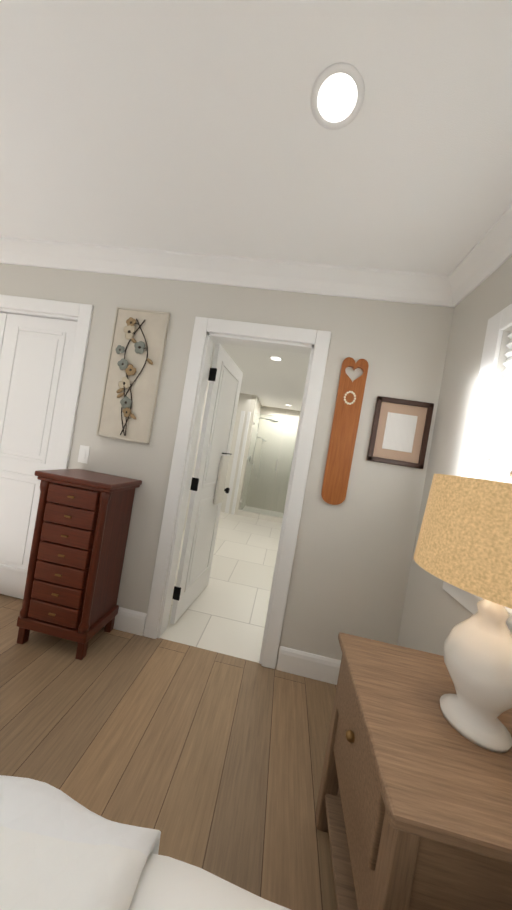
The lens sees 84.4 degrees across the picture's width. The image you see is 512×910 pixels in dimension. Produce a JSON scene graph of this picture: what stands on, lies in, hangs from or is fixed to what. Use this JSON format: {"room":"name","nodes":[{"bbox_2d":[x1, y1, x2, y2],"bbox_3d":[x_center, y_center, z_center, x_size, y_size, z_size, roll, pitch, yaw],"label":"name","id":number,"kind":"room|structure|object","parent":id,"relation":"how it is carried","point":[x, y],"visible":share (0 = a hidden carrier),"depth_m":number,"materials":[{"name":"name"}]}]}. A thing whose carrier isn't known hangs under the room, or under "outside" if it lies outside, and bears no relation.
{"room":"bedroom","nodes":[
{"label":"bedroom","id":0,"kind":"room"},
{"bbox_2d":[0,594,338,909],"bbox_3d":[-5.353,0.460,1.784,12.620,0.080,8.960,9,0,6],"label":"floor","id":1,"kind":"structure","parent":0,"point":[212,762],"depth_m":1.21,"materials":[{"name":"brown wood"}]},
{"bbox_2d":[16,469,141,659],"bbox_3d":[-1.076,0.620,1.723,0.470,1.000,0.330,9,0,6],"label":"jewelry armoire","id":2,"kind":"object","parent":1,"relation":"on","point":[77,552],"visible":1,"depth_m":1.58,"materials":[{"name":"brown wood"}]},
{"bbox_2d":[0,775,290,909],"bbox_3d":[-0.545,0.419,-0.597,2.400,1.602,2.320,9,0,6],"label":"bed","id":3,"kind":"object","parent":1,"relation":"on","point":[60,850],"visible":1,"depth_m":0.39,"materials":[{"name":"white fabric"}]},
{"bbox_2d":[315,632,511,909],"bbox_3d":[0.469,1.044,0.775,0.508,0.680,0.560,9,0,6],"label":"nightstand","id":4,"kind":"object","parent":1,"relation":"on","point":[413,809],"visible":0.94,"depth_m":0.64,"materials":[{"name":"brown wood"}]},
{"bbox_2d":[414,471,511,752],"bbox_3d":[0.638,0.378,0.754,0.396,0.689,0.396,9,0,6],"label":"table lamp","id":5,"kind":"object","parent":4,"relation":"on","point":[464,542],"visible":1,"depth_m":0.70,"materials":[{"name":"white ceramic"}]},
{"bbox_2d":[160,510,281,662],"bbox_3d":[0.042,1.333,4.350,2.340,0.081,5.125,9,0,6],"label":"floor","id":6,"kind":"structure","parent":0,"point":[225,612],"depth_m":2.55,"materials":[{"name":"white tile"}]},
{"bbox_2d":[237,510,282,522],"bbox_3d":[0.339,1.282,5.699,1.440,0.100,0.120,9,0,6],"label":"sill","id":7,"kind":"structure","parent":6,"relation":"on","point":[260,516],"depth_m":5.67,"materials":[{"name":"tile"}]},
{"bbox_2d":[239,413,298,517],"bbox_3d":[0.506,0.245,5.681,1.425,2.000,0.038,9,0,6],"label":"glass","id":8,"kind":"object","parent":7,"relation":"on","point":[268,433],"visible":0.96,"depth_m":5.71,"materials":[{"name":"white"}]},
{"bbox_2d":[0,263,453,667],"bbox_3d":[-1.004,-0.105,1.962,4.320,2.450,0.120,9,0,6],"label":"wall","id":9,"kind":"structure","parent":0,"point":[352,559],"depth_m":1.72,"materials":[{"name":"white paint"}]},
{"bbox_2d":[0,312,76,598],"bbox_3d":[-1.952,-0.040,2.054,1.178,1.988,0.178,9,0,6],"label":"closet doors","id":10,"kind":"structure","parent":9,"relation":"in","point":[35,357],"depth_m":2.00,"materials":[{"name":"white wood"}]},
{"bbox_2d":[0,294,93,469],"bbox_3d":[-1.945,-0.088,2.059,1.376,2.108,0.138,9,0,6],"label":"door frame","id":11,"kind":"structure","parent":9,"relation":"attached to","point":[82,314],"depth_m":1.92,"materials":[{"name":"white wood"}]},
{"bbox_2d":[78,445,89,463],"bbox_3d":[-1.169,-0.005,1.914,0.072,0.118,0.010,9,0,6],"label":"switch plate","id":12,"kind":"object","parent":9,"relation":"attached to","point":[83,456],"visible":1,"depth_m":1.91,"materials":[{"name":"white plastic"}]},
{"bbox_2d":[104,607,146,635],"bbox_3d":[-1.080,1.054,1.889,0.719,0.140,0.016,9,0,6],"label":"baseboard","id":13,"kind":"structure","parent":9,"relation":"attached to","point":[126,620],"depth_m":1.85,"materials":[{"name":"white wood"}]},
{"bbox_2d":[96,307,169,443],"bbox_3d":[-0.818,-0.529,1.864,0.370,0.870,0.043,9,0,6],"label":"framed picture","id":14,"kind":"object","parent":9,"relation":"attached to","point":[133,373],"visible":1,"depth_m":1.86,"materials":[{"name":"beige fabric"}]},
{"bbox_2d":[170,344,242,623],"bbox_3d":[-0.343,0.218,2.304,0.177,2.000,0.672,9,0,6],"label":"bathroom door","id":15,"kind":"structure","parent":9,"relation":"in","point":[207,488],"depth_m":2.17,"materials":[{"name":"white wood"}]},
{"bbox_2d":[0,237,447,305],"bbox_3d":[-0.885,-1.268,1.849,3.960,0.115,0.105,9,0,6],"label":"crown molding","id":16,"kind":"structure","parent":9,"relation":"attached to","point":[331,280],"depth_m":1.76,"materials":[{"name":"white"}]},
{"bbox_2d":[143,316,330,668],"bbox_3d":[-0.128,0.214,1.859,0.871,2.108,0.156,9,0,6],"label":"door frame","id":17,"kind":"structure","parent":9,"relation":"attached to","point":[317,351],"depth_m":1.81,"materials":[{"name":"white wood"}]},
{"bbox_2d":[276,646,340,684],"bbox_3d":[0.452,1.308,1.712,0.647,0.140,0.016,9,0,6],"label":"baseboard","id":18,"kind":"structure","parent":9,"relation":"attached to","point":[308,665],"depth_m":1.72,"materials":[{"name":"white wood"}]},
{"bbox_2d":[321,357,368,504],"bbox_3d":[0.534,-0.142,1.714,0.155,0.899,0.022,9,0,6],"label":"wall art","id":19,"kind":"object","parent":9,"relation":"attached to","point":[347,412],"visible":1,"depth_m":1.71,"materials":[{"name":"brown wood"}]},
{"bbox_2d":[366,396,433,468],"bbox_3d":[0.856,-0.135,1.679,0.320,0.390,0.025,9,0,6],"label":"picture frame","id":20,"kind":"object","parent":9,"relation":"attached to","point":[400,431],"visible":0.96,"depth_m":1.68,"materials":[{"name":"beige"}]},
{"bbox_2d":[183,365,299,530],"bbox_3d":[0.134,0.066,4.388,2.100,2.450,4.960,9,0,6],"label":"shell","id":21,"kind":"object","parent":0,"point":[249,403],"visible":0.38,"depth_m":5.74,"materials":[{"name":"white paint"}]},
{"bbox_2d":[225,411,250,514],"bbox_3d":[-0.370,0.151,5.712,0.200,2.100,0.040,9,0,6],"label":"door frame","id":22,"kind":"structure","parent":21,"relation":"attached to","point":[237,446],"depth_m":5.71,"materials":[{"name":"white wood"}]},
{"bbox_2d":[0,0,511,410],"bbox_3d":[-0.862,-1.373,1.900,4.440,0.100,10.160,9,0,6],"label":"ceiling","id":23,"kind":"structure","parent":0,"point":[190,126],"depth_m":1.03,"materials":[{"name":"white paint"}]},
{"bbox_2d":[269,356,282,360],"bbox_3d":[0.238,-1.148,3.363,0.166,0.006,0.166,9,0,6],"label":"recessed light","id":24,"kind":"object","parent":23,"relation":"in","point":[275,358],"visible":1,"depth_m":3.35,"materials":[{"name":"white"}]},
{"bbox_2d":[311,62,364,129],"bbox_3d":[0.257,-1.127,0.895,0.166,0.006,0.166,9,0,6],"label":"recessed light","id":25,"kind":"object","parent":23,"relation":"in","point":[337,98],"visible":1,"depth_m":0.89,"materials":[{"name":"white"}]},
{"bbox_2d":[397,256,511,655],"bbox_3d":[0.768,0.208,-0.799,0.120,2.450,5.200,9,0,6],"label":"wall","id":26,"kind":"structure","parent":0,"point":[434,613],"depth_m":1.43,"materials":[{"name":"white paint"}]},
{"bbox_2d":[440,204,511,307],"bbox_3d":[0.849,-0.962,-0.794,0.105,0.115,4.960,9,0,6],"label":"crown molding","id":27,"kind":"structure","parent":26,"relation":"attached to","point":[488,255],"depth_m":1.36,"materials":[{"name":"white"}]},
{"bbox_2d":[442,304,511,635],"bbox_3d":[0.980,-0.002,0.860,0.188,1.270,0.900,9,0,6],"label":"window","id":28,"kind":"structure","parent":26,"relation":"in","point":[498,465],"depth_m":1.20,"materials":[{"name":"white"}]}
]}

